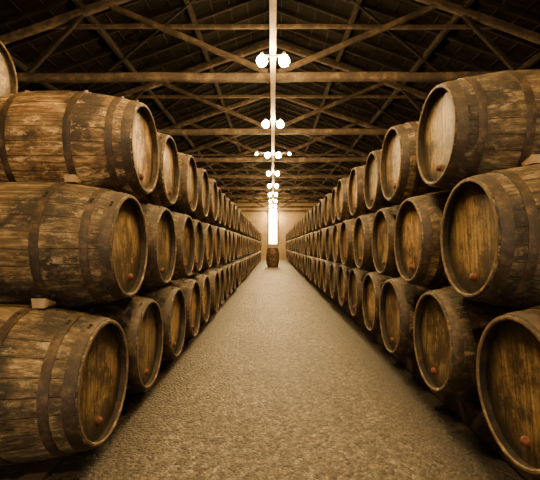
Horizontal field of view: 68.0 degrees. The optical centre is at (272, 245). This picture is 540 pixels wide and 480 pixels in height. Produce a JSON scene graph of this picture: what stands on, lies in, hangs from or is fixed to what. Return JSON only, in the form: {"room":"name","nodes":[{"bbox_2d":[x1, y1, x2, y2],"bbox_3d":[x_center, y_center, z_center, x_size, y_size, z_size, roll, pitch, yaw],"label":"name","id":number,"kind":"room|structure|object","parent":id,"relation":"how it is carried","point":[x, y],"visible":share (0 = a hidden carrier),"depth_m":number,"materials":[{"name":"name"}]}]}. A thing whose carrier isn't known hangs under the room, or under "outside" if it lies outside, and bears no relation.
{"room":"wine barrel cellar","nodes":[
{"label":"wine barrel cellar","id":0,"kind":"room"},
{"bbox_2d":[0,260,525,479],"bbox_3d":[0.000,1.370,15.250,13.600,0.200,44.500,0,0,0],"label":"floor","id":1,"kind":"structure","parent":0,"point":[467,455],"depth_m":3.05,"materials":[{"name":"grey concrete"}]},
{"bbox_2d":[0,304,128,465],"bbox_3d":[-1.675,0.810,2.410,1.354,0.909,0.910,0,0,0],"label":"wine barrel","id":2,"kind":"object","parent":1,"relation":"on","point":[64,372],"visible":0.98,"depth_m":2.12,"materials":[{"name":"brown wood"}]},
{"bbox_2d":[31,299,55,307],"bbox_3d":[-1.380,0.338,2.410,0.088,0.057,0.114,0,0,0],"label":"chock","id":3,"kind":"object","parent":2,"relation":"on","point":[36,303],"visible":1,"depth_m":2.35,"materials":[{"name":"brown wood"}]},
{"bbox_2d":[0,182,147,308],"bbox_3d":[-1.672,0.000,2.840,1.347,0.905,0.905,0,0,0],"label":"wine barrel","id":4,"kind":"object","parent":2,"relation":"on","point":[70,245],"visible":0.96,"depth_m":2.49,"materials":[{"name":"brown wood"}]},
{"bbox_2d":[64,174,81,183],"bbox_3d":[-1.420,-0.473,2.840,0.079,0.051,0.102,0,0,0],"label":"chock","id":5,"kind":"object","parent":4,"relation":"on","point":[69,178],"visible":0.93,"depth_m":2.79,"materials":[{"name":"brown wood"}]},
{"bbox_2d":[0,90,158,196],"bbox_3d":[-1.695,-0.790,3.270,1.334,0.896,0.896,0,0,0],"label":"wine barrel","id":6,"kind":"object","parent":4,"relation":"on","point":[108,142],"visible":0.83,"depth_m":2.90,"materials":[{"name":"brown wood"}]},
{"bbox_2d":[19,395,126,479],"bbox_3d":[-1.300,1.258,18.950,0.124,0.029,34.100,0,0,0],"label":"rail","id":7,"kind":"object","parent":1,"relation":"on","point":[41,469],"visible":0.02,"depth_m":2.24,"materials":[{"name":"brown wood"}]},
{"bbox_2d":[67,295,162,394],"bbox_3d":[-1.680,0.810,3.327,1.345,0.904,0.904,0,0,0],"label":"wine barrel","id":8,"kind":"object","parent":1,"relation":"on","point":[140,319],"visible":0.3,"depth_m":3.16,"materials":[{"name":"brown wood"}]},
{"bbox_2d":[139,202,175,289],"bbox_3d":[-1.660,0.000,3.764,1.336,0.897,0.898,0,0,0],"label":"wine barrel","id":9,"kind":"object","parent":8,"relation":"on","point":[161,232],"visible":0.3,"depth_m":3.64,"materials":[{"name":"brown wood"}]},
{"bbox_2d":[135,132,179,206],"bbox_3d":[-1.721,-0.790,4.190,1.330,0.894,0.894,0,0,0],"label":"wine barrel","id":10,"kind":"object","parent":9,"relation":"on","point":[165,192],"visible":0.23,"depth_m":4.10,"materials":[{"name":"brown wood"}]},
{"bbox_2d":[135,284,185,361],"bbox_3d":[-1.672,0.810,4.246,1.347,0.905,0.904,0,0,0],"label":"wine barrel","id":11,"kind":"object","parent":1,"relation":"on","point":[170,299],"visible":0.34,"depth_m":4.09,"materials":[{"name":"brown wood"}]},
{"bbox_2d":[170,211,194,280],"bbox_3d":[-1.644,0.000,4.683,1.334,0.896,0.896,0,0,0],"label":"wine barrel","id":12,"kind":"object","parent":11,"relation":"on","point":[184,227],"visible":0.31,"depth_m":4.57,"materials":[{"name":"brown wood"}]},
{"bbox_2d":[165,152,197,213],"bbox_3d":[-1.683,-0.790,5.106,1.328,0.906,0.905,0,-1,0],"label":"wine barrel","id":13,"kind":"object","parent":12,"relation":"on","point":[187,199],"visible":0.26,"depth_m":4.92,"materials":[{"name":"brown wood"}]},
{"bbox_2d":[166,278,200,339],"bbox_3d":[-1.669,0.810,5.173,1.352,0.908,0.908,0,0,0],"label":"wine barrel","id":14,"kind":"object","parent":1,"relation":"on","point":[190,288],"visible":0.23,"depth_m":5.04,"materials":[{"name":"brown wood"}]},
{"bbox_2d":[192,219,203,272],"bbox_3d":[-1.698,0.000,5.601,1.342,0.927,0.927,0,2,0],"label":"wine barrel","id":15,"kind":"object","parent":14,"relation":"on","point":[199,237],"visible":0.17,"depth_m":5.75,"materials":[{"name":"brown wood"}]},
{"bbox_2d":[186,168,209,219],"bbox_3d":[-1.677,-0.790,6.030,1.334,0.896,0.896,0,0,0],"label":"wine barrel","id":16,"kind":"object","parent":15,"relation":"on","point":[202,208],"visible":0.19,"depth_m":5.91,"materials":[{"name":"brown wood"}]},
{"bbox_2d":[186,273,210,323],"bbox_3d":[-1.672,0.810,6.089,1.338,0.899,0.899,0,0,0],"label":"wine barrel","id":17,"kind":"object","parent":1,"relation":"on","point":[203,280],"visible":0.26,"depth_m":6.04,"materials":[{"name":"brown wood"}]},
{"bbox_2d":[201,222,212,269],"bbox_3d":[-1.696,0.000,6.521,1.339,0.900,0.899,0,0,0],"label":"wine barrel","id":18,"kind":"object","parent":17,"relation":"on","point":[207,229],"visible":0.2,"depth_m":6.55,"materials":[{"name":"brown wood"}]},
{"bbox_2d":[198,178,217,222],"bbox_3d":[-1.665,-0.790,6.946,1.329,0.893,0.893,0,0,0],"label":"wine barrel","id":19,"kind":"object","parent":18,"relation":"on","point":[213,205],"visible":0.19,"depth_m":6.83,"materials":[{"name":"brown wood"}]},
{"bbox_2d":[197,269,219,314],"bbox_3d":[-1.651,0.810,7.007,1.349,0.907,0.907,0,0,0],"label":"wine barrel","id":20,"kind":"object","parent":1,"relation":"on","point":[213,276],"visible":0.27,"depth_m":6.85,"materials":[{"name":"brown wood"}]},
{"bbox_2d":[211,225,220,266],"bbox_3d":[-1.689,0.000,7.438,1.343,0.901,0.903,0,0,0],"label":"wine barrel","id":21,"kind":"object","parent":20,"relation":"on","point":[215,230],"visible":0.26,"depth_m":7.38,"materials":[{"name":"brown wood"}]},
{"bbox_2d":[208,187,221,225],"bbox_3d":[-1.704,-0.790,7.871,1.322,0.889,0.888,0,0,0],"label":"wine barrel","id":22,"kind":"object","parent":21,"relation":"on","point":[219,216],"visible":0.17,"depth_m":8.00,"materials":[{"name":"brown wood"}]},
{"bbox_2d":[208,266,223,305],"bbox_3d":[-1.679,0.810,7.929,1.345,0.904,0.903,0,0,0],"label":"wine barrel","id":23,"kind":"object","parent":1,"relation":"on","point":[219,270],"visible":0.17,"depth_m":8.02,"materials":[{"name":"brown wood"}]},
{"bbox_2d":[219,227,227,264],"bbox_3d":[-1.656,0.000,8.359,1.345,0.904,0.903,0,0,0],"label":"wine barrel","id":24,"kind":"object","parent":23,"relation":"on","point":[223,232],"visible":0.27,"depth_m":8.20,"materials":[{"name":"brown wood"}]},
{"bbox_2d":[214,193,226,226],"bbox_3d":[-1.718,-0.790,8.787,1.322,0.888,0.888,0,0,0],"label":"wine barrel","id":25,"kind":"object","parent":24,"relation":"on","point":[224,205],"visible":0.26,"depth_m":8.91,"materials":[{"name":"brown wood"}]},
{"bbox_2d":[214,265,228,299],"bbox_3d":[-1.683,0.810,8.849,1.349,0.906,0.906,0,0,0],"label":"wine barrel","id":26,"kind":"object","parent":1,"relation":"on","point":[225,268],"visible":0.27,"depth_m":8.74,"materials":[{"name":"brown wood"}]},
{"bbox_2d":[227,230,230,261],"bbox_3d":[-1.673,0.000,9.283,1.340,0.901,0.900,0,0,0],"label":"wine barrel","id":27,"kind":"object","parent":26,"relation":"on","point":[228,231],"visible":0.19,"depth_m":9.44,"materials":[{"name":"brown wood"}]},
{"bbox_2d":[220,198,230,228],"bbox_3d":[-1.712,-0.790,9.711,1.322,0.888,0.888,0,0,0],"label":"wine barrel","id":28,"kind":"object","parent":27,"relation":"on","point":[228,219],"visible":0.17,"depth_m":9.67,"materials":[{"name":"brown wood"}]},
{"bbox_2d":[220,263,232,294],"bbox_3d":[-1.691,0.810,9.772,1.350,0.907,0.907,0,0,0],"label":"wine barrel","id":29,"kind":"object","parent":1,"relation":"on","point":[229,266],"visible":0.17,"depth_m":9.90,"materials":[{"name":"brown wood"}]},
{"bbox_2d":[230,231,234,260],"bbox_3d":[-1.669,0.000,10.196,1.340,0.901,0.901,0,0,0],"label":"wine barrel","id":30,"kind":"object","parent":29,"relation":"on","point":[231,232],"visible":0.15,"depth_m":10.21,"materials":[{"name":"brown wood"}]},
{"bbox_2d":[226,202,235,230],"bbox_3d":[-1.689,-0.790,10.633,1.321,0.888,0.888,0,0,0],"label":"wine barrel","id":31,"kind":"object","parent":30,"relation":"on","point":[233,215],"visible":0.15,"depth_m":10.47,"materials":[{"name":"brown wood"}]},
{"bbox_2d":[226,261,235,289],"bbox_3d":[-1.681,0.810,10.688,1.338,0.899,0.898,0,0,0],"label":"wine barrel","id":32,"kind":"object","parent":1,"relation":"on","point":[233,264],"visible":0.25,"depth_m":10.61,"materials":[{"name":"brown wood"}]},
{"bbox_2d":[234,232,238,259],"bbox_3d":[-1.646,0.000,11.120,1.336,0.897,0.897,0,0,0],"label":"wine barrel","id":33,"kind":"object","parent":32,"relation":"on","point":[235,234],"visible":0.2,"depth_m":10.97,"materials":[{"name":"brown wood"}]},
{"bbox_2d":[230,205,237,231],"bbox_3d":[-1.704,-0.790,11.552,1.330,0.894,0.894,0,0,0],"label":"wine barrel","id":34,"kind":"object","parent":33,"relation":"on","point":[236,208],"visible":0.15,"depth_m":11.73,"materials":[{"name":"brown wood"}]},
{"bbox_2d":[230,260,239,286],"bbox_3d":[-1.654,0.810,11.610,1.353,0.909,0.909,0,0,0],"label":"wine barrel","id":35,"kind":"object","parent":1,"relation":"on","point":[237,263],"visible":0.15,"depth_m":11.43,"materials":[{"name":"brown wood"}]},
{"bbox_2d":[238,234,240,257],"bbox_3d":[-1.674,0.000,12.042,1.346,0.904,0.904,0,0,0],"label":"wine barrel","id":36,"kind":"object","parent":35,"relation":"on","point":[238,234],"visible":0.1,"depth_m":12.33,"materials":[{"name":"brown wood"}]},
{"bbox_2d":[235,209,241,232],"bbox_3d":[-1.667,-0.790,12.473,1.325,0.890,0.890,0,0,0],"label":"wine barrel","id":37,"kind":"object","parent":36,"relation":"on","point":[239,210],"visible":0.21,"depth_m":12.31,"materials":[{"name":"brown wood"}]},
{"bbox_2d":[236,258,242,280],"bbox_3d":[-1.692,0.810,13.454,1.346,0.904,0.905,0,0,0],"label":"wine barrel","id":38,"kind":"object","parent":1,"relation":"on","point":[241,260],"visible":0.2,"depth_m":13.33,"materials":[{"name":"brown wood"}]},
{"bbox_2d":[242,235,244,256],"bbox_3d":[-1.674,0.000,13.880,1.339,0.898,0.900,0,0,0],"label":"wine barrel","id":39,"kind":"object","parent":38,"relation":"on","point":[243,238],"visible":0.18,"depth_m":14.10,"materials":[{"name":"brown wood"}]},
{"bbox_2d":[239,257,245,278],"bbox_3d":[-1.677,0.810,14.374,1.341,0.900,0.901,0,0,0],"label":"wine barrel","id":40,"kind":"object","parent":1,"relation":"on","point":[244,262],"visible":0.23,"depth_m":14.29,"materials":[{"name":"brown wood"}]},
{"bbox_2d":[241,257,247,276],"bbox_3d":[-1.645,0.810,15.290,1.351,0.908,0.907,0,0,0],"label":"wine barrel","id":41,"kind":"object","parent":1,"relation":"on","point":[246,258],"visible":0.21,"depth_m":15.13,"materials":[{"name":"brown wood"}]},
{"bbox_3d":[-1.668,0.000,15.724,1.334,0.896,0.895,0,-12,0],"label":"wine barrel","id":42,"kind":"object","parent":41,"relation":"on","visible":0},
{"bbox_2d":[243,217,247,235],"bbox_3d":[-1.688,-0.790,16.151,1.321,0.888,0.888,0,0,0],"label":"wine barrel","id":43,"kind":"object","parent":42,"relation":"on","point":[246,217],"visible":0.2,"depth_m":16.06,"materials":[{"name":"brown wood"}]},
{"bbox_2d":[266,248,278,266],"bbox_3d":[-0.020,0.688,24.000,0.783,1.164,0.781,0,0,28],"label":"wine barrel","id":44,"kind":"object","parent":1,"relation":"on","point":[272,255],"visible":0.97,"depth_m":23.69,"materials":[{"name":"brown wood"}]},
{"bbox_2d":[94,293,453,479],"bbox_3d":[0.021,1.266,6.398,2.014,0.007,9.015,0,0,0],"label":"gravel","id":45,"kind":"object","parent":1,"relation":"on","point":[383,436],"visible":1,"depth_m":2.81,"materials":[{"name":"gravel"}]},
{"bbox_2d":[291,262,539,479],"bbox_3d":[1.420,1.174,18.650,0.124,0.197,34.700,0,0,0],"label":"rail","id":46,"kind":"object","parent":1,"relation":"on","point":[470,412],"visible":0.26,"depth_m":2.87,"materials":[{"name":"brown wood"}]},
{"bbox_2d":[303,255,306,273],"bbox_3d":[1.719,0.660,14.306,1.265,0.849,0.850,0,0,0],"label":"wine barrel","id":47,"kind":"object","parent":46,"relation":"on","point":[304,256],"visible":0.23,"depth_m":14.07,"materials":[{"name":"brown wood"}]},
{"bbox_2d":[310,257,315,281],"bbox_3d":[1.707,0.660,11.427,1.265,0.850,0.850,0,0,0],"label":"wine barrel","id":48,"kind":"object","parent":46,"relation":"on","point":[312,259],"visible":0.17,"depth_m":11.24,"materials":[{"name":"brown wood"}]},
{"bbox_2d":[308,232,312,256],"bbox_3d":[1.718,-0.045,11.891,1.270,0.853,0.853,0,0,0],"label":"wine barrel","id":49,"kind":"object","parent":48,"relation":"on","point":[310,234],"visible":0.22,"depth_m":11.69,"materials":[{"name":"brown wood"}]},
{"bbox_2d":[311,207,317,231],"bbox_3d":[1.764,-0.765,11.426,1.273,0.855,0.855,0,0,0],"label":"wine barrel","id":50,"kind":"object","parent":49,"relation":"on","point":[313,208],"visible":0.19,"depth_m":11.42,"materials":[{"name":"brown wood"}]},
{"bbox_2d":[318,259,326,288],"bbox_3d":[1.732,0.660,9.510,1.272,0.855,0.855,0,0,0],"label":"wine barrel","id":51,"kind":"object","parent":46,"relation":"on","point":[320,262],"visible":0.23,"depth_m":9.36,"materials":[{"name":"brown wood"}]},
{"bbox_2d":[316,230,320,258],"bbox_3d":[1.758,-0.045,9.970,1.276,0.857,0.857,0,0,0],"label":"wine barrel","id":52,"kind":"object","parent":51,"relation":"on","point":[318,232],"visible":0.09,"depth_m":10.23,"materials":[{"name":"brown wood"}]},
{"bbox_2d":[319,199,327,227],"bbox_3d":[1.757,-0.765,9.511,1.270,0.852,0.852,0,0,0],"label":"wine barrel","id":53,"kind":"object","parent":52,"relation":"on","point":[321,203],"visible":0.19,"depth_m":9.37,"materials":[{"name":"brown wood"}]},
{"bbox_2d":[323,260,332,293],"bbox_3d":[1.729,0.660,8.552,1.258,0.845,0.846,0,0,0],"label":"wine barrel","id":54,"kind":"object","parent":46,"relation":"on","point":[326,265],"visible":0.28,"depth_m":8.37,"materials":[{"name":"brown wood"}]},
{"bbox_2d":[319,228,326,259],"bbox_3d":[1.708,-0.045,9.008,1.265,0.850,0.850,0,0,0],"label":"wine barrel","id":55,"kind":"object","parent":54,"relation":"on","point":[322,235],"visible":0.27,"depth_m":8.84,"materials":[{"name":"brown wood"}]},
{"bbox_2d":[324,193,334,226],"bbox_3d":[1.763,-0.765,8.546,1.260,0.846,0.847,0,0,0],"label":"wine barrel","id":56,"kind":"object","parent":55,"relation":"on","point":[327,204],"visible":0.23,"depth_m":8.40,"materials":[{"name":"brown wood"}]},
{"bbox_2d":[379,277,434,358],"bbox_3d":[1.720,0.660,3.754,1.271,0.856,0.854,0,0,0],"label":"wine barrel","id":57,"kind":"object","parent":46,"relation":"on","point":[399,298],"visible":0.32,"depth_m":3.57,"materials":[{"name":"brown wood"}]},
{"bbox_2d":[371,205,400,277],"bbox_3d":[1.758,-0.045,4.211,1.278,0.858,0.858,0,0,0],"label":"wine barrel","id":58,"kind":"object","parent":57,"relation":"on","point":[383,254],"visible":0.27,"depth_m":4.14,"materials":[{"name":"brown wood"}]},
{"bbox_2d":[380,121,445,203],"bbox_3d":[1.726,-0.765,3.748,1.270,0.854,0.853,0,0,0],"label":"wine barrel","id":59,"kind":"object","parent":58,"relation":"on","point":[400,177],"visible":0.37,"depth_m":3.53,"materials":[{"name":"brown wood"}]},
{"bbox_2d":[413,286,521,401],"bbox_3d":[1.726,0.660,2.790,1.267,0.851,0.851,0,0,0],"label":"wine barrel","id":60,"kind":"object","parent":46,"relation":"on","point":[448,326],"visible":0.56,"depth_m":2.58,"materials":[{"name":"brown wood"}]},
{"bbox_2d":[394,190,451,288],"bbox_3d":[1.717,-0.045,3.249,1.270,0.853,0.853,0,0,0],"label":"wine barrel","id":61,"kind":"object","parent":60,"relation":"on","point":[417,231],"visible":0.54,"depth_m":3.07,"materials":[{"name":"brown wood"}]},
{"bbox_2d":[416,69,539,190],"bbox_3d":[1.754,-0.765,2.790,1.273,0.858,0.857,0,0,0],"label":"wine barrel","id":62,"kind":"object","parent":61,"relation":"on","point":[484,123],"visible":0.82,"depth_m":2.47,"materials":[{"name":"brown wood"}]},
{"bbox_2d":[476,306,539,477],"bbox_3d":[1.734,0.660,1.830,1.273,0.855,0.855,0,0,0],"label":"wine barrel","id":63,"kind":"object","parent":46,"relation":"on","point":[508,352],"visible":1,"depth_m":1.89,"materials":[{"name":"brown wood"}]},
{"bbox_2d":[440,163,539,309],"bbox_3d":[1.738,-0.045,2.290,1.280,0.859,0.860,0,0,0],"label":"wine barrel","id":64,"kind":"object","parent":63,"relation":"on","point":[490,235],"visible":0.98,"depth_m":2.09,"materials":[{"name":"brown wood"}]},
{"bbox_2d":[521,154,539,165],"bbox_3d":[1.500,-0.494,2.310,0.074,0.048,0.096,0,0,0],"label":"chock","id":65,"kind":"object","parent":64,"relation":"on","point":[533,159],"visible":0.83,"depth_m":2.27,"materials":[{"name":"brown wood"}]},
{"bbox_3d":[2.100,1.170,18.650,0.124,0.204,34.700,0,0,0],"label":"rail","id":66,"kind":"object","parent":1,"relation":"on","visible":0},
{"bbox_2d":[306,255,308,275],"bbox_3d":[1.756,0.660,13.350,1.269,0.853,0.853,0,0,0],"label":"wine barrel","id":67,"kind":"object","parent":66,"relation":"on","point":[307,256],"visible":0.19,"depth_m":13.27,"materials":[{"name":"brown wood"}]},
{"bbox_2d":[303,234,306,254],"bbox_3d":[1.709,-0.045,13.807,1.274,0.881,0.881,0,-2,0],"label":"wine barrel","id":68,"kind":"object","parent":67,"relation":"on","point":[305,235],"visible":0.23,"depth_m":13.62,"materials":[{"name":"brown wood"}]},
{"bbox_2d":[305,212,309,233],"bbox_3d":[1.731,-0.765,13.354,1.269,0.852,0.852,0,0,0],"label":"wine barrel","id":69,"kind":"object","parent":68,"relation":"on","point":[306,214],"visible":0.16,"depth_m":13.29,"materials":[{"name":"brown wood"}]},
{"bbox_2d":[308,256,311,278],"bbox_3d":[1.738,0.660,12.386,1.268,0.872,0.872,0,1,0],"label":"wine barrel","id":70,"kind":"object","parent":66,"relation":"on","point":[309,257],"visible":0.16,"depth_m":12.58,"materials":[{"name":"brown wood"}]},
{"bbox_2d":[307,234,308,254],"bbox_3d":[1.746,-0.045,12.848,1.275,0.857,0.857,0,0,0],"label":"wine barrel","id":71,"kind":"object","parent":70,"relation":"on","point":[307,234],"visible":0.09,"depth_m":12.98,"materials":[{"name":"brown wood"}]},
{"bbox_2d":[308,210,313,232],"bbox_3d":[1.734,-0.765,12.391,1.264,0.849,0.849,0,0,0],"label":"wine barrel","id":72,"kind":"object","parent":71,"relation":"on","point":[309,211],"visible":0.17,"depth_m":12.17,"materials":[{"name":"brown wood"}]},
{"bbox_2d":[314,258,319,284],"bbox_3d":[1.742,0.660,10.468,1.271,0.854,0.854,0,0,0],"label":"wine barrel","id":73,"kind":"object","parent":66,"relation":"on","point":[316,259],"visible":0.18,"depth_m":10.57,"materials":[{"name":"brown wood"}]},
{"bbox_2d":[312,231,317,257],"bbox_3d":[1.742,-0.045,10.931,1.276,0.858,0.858,0,0,0],"label":"wine barrel","id":74,"kind":"object","parent":73,"relation":"on","point":[314,237],"visible":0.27,"depth_m":10.80,"materials":[{"name":"brown wood"}]},
{"bbox_2d":[315,203,321,229],"bbox_3d":[1.758,-0.765,10.470,1.265,0.850,0.849,0,0,0],"label":"wine barrel","id":75,"kind":"object","parent":74,"relation":"on","point":[317,227],"visible":0.19,"depth_m":10.35,"materials":[{"name":"brown wood"}]},
{"bbox_2d":[329,262,341,299],"bbox_3d":[1.747,0.660,7.593,1.258,0.845,0.845,0,0,0],"label":"wine barrel","id":76,"kind":"object","parent":66,"relation":"on","point":[333,278],"visible":0.24,"depth_m":7.44,"materials":[{"name":"brown wood"}]},
{"bbox_2d":[325,226,333,261],"bbox_3d":[1.730,-0.045,8.053,1.267,0.851,0.850,0,0,0],"label":"wine barrel","id":77,"kind":"object","parent":76,"relation":"on","point":[329,231],"visible":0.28,"depth_m":8.00,"materials":[{"name":"brown wood"}]},
{"bbox_2d":[331,187,342,223],"bbox_3d":[1.781,-0.765,7.591,1.267,0.852,0.852,0,0,0],"label":"wine barrel","id":78,"kind":"object","parent":77,"relation":"on","point":[335,220],"visible":0.17,"depth_m":7.75,"materials":[{"name":"brown wood"}]},
{"bbox_2d":[337,264,352,308],"bbox_3d":[1.754,0.660,6.630,1.266,0.849,0.849,0,0,0],"label":"wine barrel","id":79,"kind":"object","parent":66,"relation":"on","point":[344,271],"visible":0.2,"depth_m":6.50,"materials":[{"name":"brown wood"}]},
{"bbox_2d":[332,223,341,263],"bbox_3d":[1.732,-0.045,7.088,1.267,0.851,0.851,0,0,0],"label":"wine barrel","id":80,"kind":"object","parent":79,"relation":"on","point":[337,227],"visible":0.24,"depth_m":7.08,"materials":[{"name":"brown wood"}]},
{"bbox_2d":[336,177,356,220],"bbox_3d":[1.726,-0.765,6.634,1.263,0.849,0.849,0,0,0],"label":"wine barrel","id":81,"kind":"object","parent":80,"relation":"on","point":[342,206],"visible":0.2,"depth_m":6.43,"materials":[{"name":"brown wood"}]},
{"bbox_2d":[348,267,368,318],"bbox_3d":[1.755,0.660,5.673,1.259,0.846,0.846,0,0,0],"label":"wine barrel","id":82,"kind":"object","parent":66,"relation":"on","point":[356,276],"visible":0.24,"depth_m":5.58,"materials":[{"name":"brown wood"}]},
{"bbox_2d":[340,218,356,267],"bbox_3d":[1.713,-0.045,6.133,1.271,0.853,0.854,0,0,0],"label":"wine barrel","id":83,"kind":"object","parent":82,"relation":"on","point":[347,227],"visible":0.24,"depth_m":5.97,"materials":[{"name":"brown wood"}]},
{"bbox_2d":[348,165,376,216],"bbox_3d":[1.756,-0.765,5.669,1.259,0.846,0.846,0,0,0],"label":"wine barrel","id":84,"kind":"object","parent":83,"relation":"on","point":[356,200],"visible":0.28,"depth_m":5.49,"materials":[{"name":"brown wood"}]},
{"bbox_2d":[362,271,392,334],"bbox_3d":[1.754,0.660,4.708,1.269,0.852,0.852,0,0,0],"label":"wine barrel","id":85,"kind":"object","parent":66,"relation":"on","point":[373,282],"visible":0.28,"depth_m":4.65,"materials":[{"name":"brown wood"}]},
{"bbox_2d":[353,212,376,271],"bbox_3d":[1.736,-0.045,5.169,1.268,0.852,0.852,0,0,0],"label":"wine barrel","id":86,"kind":"object","parent":85,"relation":"on","point":[362,236],"visible":0.23,"depth_m":5.02,"materials":[{"name":"brown wood"}]},
{"bbox_2d":[364,149,400,210],"bbox_3d":[1.772,-0.765,4.707,1.261,0.847,0.846,0,0,0],"label":"wine barrel","id":87,"kind":"object","parent":86,"relation":"on","point":[375,200],"visible":0.2,"depth_m":4.67,"materials":[{"name":"brown wood"}]},
{"bbox_2d":[0,0,539,192],"bbox_3d":[0.000,-4.440,15.250,14.000,2.580,44.500,0,0,0],"label":"roof trusses","id":88,"kind":"structure","parent":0,"point":[25,52],"depth_m":9.29,"materials":[{"name":"brown wood"}]},
{"bbox_2d":[0,0,539,200],"bbox_3d":[0.000,-4.350,15.250,13.577,2.564,44.500,0,0,0],"label":"roof","id":89,"kind":"structure","parent":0,"point":[47,6],"depth_m":10.02,"materials":[{"name":"brown wood"}]},
{"bbox_2d":[82,0,440,198],"bbox_3d":[0.000,-4.313,13.940,11.841,2.076,40.857,0,0,0],"label":"braces","id":90,"kind":"object","parent":89,"relation":"attached to","point":[184,7],"depth_m":11.17,"materials":[{"name":"brown wood"}]},
{"bbox_2d":[0,0,539,82],"bbox_3d":[0.000,-4.168,7.178,13.500,2.486,0.246,0,0,0],"label":"roof truss","id":91,"kind":"object","parent":89,"relation":"attached to","point":[75,16],"depth_m":7.10,"materials":[{"name":"brown wood"}]},
{"bbox_2d":[111,41,428,134],"bbox_3d":[0.000,-4.168,10.580,13.500,2.489,0.246,0,0,0],"label":"roof truss","id":92,"kind":"object","parent":89,"relation":"attached to","point":[406,90],"depth_m":10.49,"materials":[{"name":"brown wood"}]},
{"bbox_2d":[269,0,276,211],"bbox_3d":[0.000,-2.865,15.250,0.085,0.050,44.500,0,0,0],"label":"beam","id":93,"kind":"structure","parent":89,"relation":"attached to","point":[272,3],"depth_m":6.47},
{"bbox_2d":[256,51,289,66],"bbox_3d":[0.000,-2.777,5.950,0.493,0.215,0.159,0,0,0],"label":"ceiling lamp","id":94,"kind":"object","parent":93,"relation":"attached to","point":[261,60],"visible":1,"depth_m":5.91,"materials":[{"name":"glass"}]},
{"bbox_2d":[262,118,283,127],"bbox_3d":[0.000,-2.777,9.050,0.493,0.215,0.159,0,0,0],"label":"ceiling lamp","id":95,"kind":"object","parent":93,"relation":"attached to","point":[265,124],"visible":1,"depth_m":9.01,"materials":[{"name":"glass"}]},
{"bbox_2d":[255,151,290,157],"bbox_3d":[0.000,-2.777,12.150,1.077,0.215,0.159,0,0,0],"label":"ceiling lamp","id":96,"kind":"object","parent":93,"relation":"attached to","point":[267,155],"visible":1,"depth_m":12.12,"materials":[{"name":"glass"}]},
{"bbox_2d":[267,170,278,175],"bbox_3d":[0.000,-2.777,15.250,0.493,0.215,0.159,0,0,0],"label":"ceiling lamp","id":97,"kind":"object","parent":93,"relation":"attached to","point":[268,172],"visible":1,"depth_m":15.21,"materials":[{"name":"glass"}]},
{"bbox_2d":[163,91,383,161],"bbox_3d":[0.000,-4.166,13.978,13.500,2.491,0.244,0,0,0],"label":"roof truss","id":98,"kind":"object","parent":89,"relation":"attached to","point":[354,121],"depth_m":13.89,"materials":[{"name":"brown wood"}]},
{"bbox_2d":[209,162,338,197],"bbox_3d":[0.000,-4.167,24.180,13.500,2.491,0.247,0,0,0],"label":"roof truss","id":99,"kind":"object","parent":89,"relation":"attached to","point":[334,179],"depth_m":24.09,"materials":[{"name":"brown wood"}]},
{"bbox_2d":[228,183,320,211],"bbox_3d":[0.000,-4.167,34.380,13.500,2.490,0.244,0,0,0],"label":"roof truss","id":100,"kind":"object","parent":89,"relation":"attached to","point":[313,198],"depth_m":34.28,"materials":[{"name":"brown wood"}]},
{"bbox_2d":[181,122,368,178],"bbox_3d":[0.000,-4.169,17.379,13.500,2.485,0.241,0,0,0],"label":"roof truss","id":101,"kind":"object","parent":89,"relation":"attached to","point":[358,153],"depth_m":17.29,"materials":[{"name":"brown wood"}]},
{"bbox_2d":[198,142,351,189],"bbox_3d":[0.000,-4.166,20.780,13.500,2.492,0.244,0,0,0],"label":"roof truss","id":102,"kind":"object","parent":89,"relation":"attached to","point":[205,167],"depth_m":20.69,"materials":[{"name":"brown wood"}]},
{"bbox_2d":[224,178,325,207],"bbox_3d":[0.000,-4.168,30.980,13.500,2.490,0.246,0,0,0],"label":"roof truss","id":103,"kind":"object","parent":89,"relation":"attached to","point":[226,193],"depth_m":30.89,"materials":[{"name":"brown wood"}]},
{"bbox_2d":[220,168,332,203],"bbox_3d":[0.000,-4.169,27.579,13.500,2.486,0.244,0,0,0],"label":"roof truss","id":104,"kind":"object","parent":89,"relation":"attached to","point":[232,182],"depth_m":27.48,"materials":[{"name":"brown wood"}]},
{"bbox_2d":[9,0,539,200],"bbox_3d":[0.001,-4.561,15.250,10.325,1.973,44.500,0,0,0],"label":"beams","id":105,"kind":"structure","parent":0,"point":[466,4],"depth_m":9.14,"materials":[{"name":"brown wood"}]},
{"bbox_2d":[234,189,315,259],"bbox_3d":[0.000,-2.090,37.600,13.600,6.720,0.200,0,0,0],"label":"wall","id":106,"kind":"structure","parent":0,"point":[286,221],"depth_m":37.50,"materials":[{"name":"beige paint"}]},
{"bbox_2d":[269,208,276,243],"bbox_3d":[0.000,-2.000,37.470,0.750,3.600,0.040,0,0,0],"label":"window","id":107,"kind":"structure","parent":106,"relation":"in","point":[272,226],"depth_m":37.45,"materials":[{"name":"white glass"}]},
{"bbox_2d":[268,204,277,244],"bbox_3d":[0.000,-2.000,37.450,0.930,3.800,0.100,0,0,0],"label":"trim","id":108,"kind":"structure","parent":106,"relation":"attached to","point":[271,204],"depth_m":37.40,"materials":[{"name":"white"}]},
{"bbox_3d":[-3.135,0.000,3.790,1.334,0.896,0.895,0,0,0],"label":"wine barrel","id":109,"kind":"object","parent":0,"visible":0},
{"bbox_3d":[-3.135,-0.790,3.330,1.334,0.896,0.895,0,-2,0],"label":"wine barrel","id":110,"kind":"object","parent":109,"relation":"on","visible":0},
{"bbox_2d":[0,41,17,95],"bbox_3d":[-3.078,-1.545,3.550,1.219,0.819,0.819,0,0,0],"label":"wine barrel","id":111,"kind":"object","parent":110,"relation":"on","point":[8,76],"visible":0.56,"depth_m":3.77,"materials":[{"name":"brown wood"}]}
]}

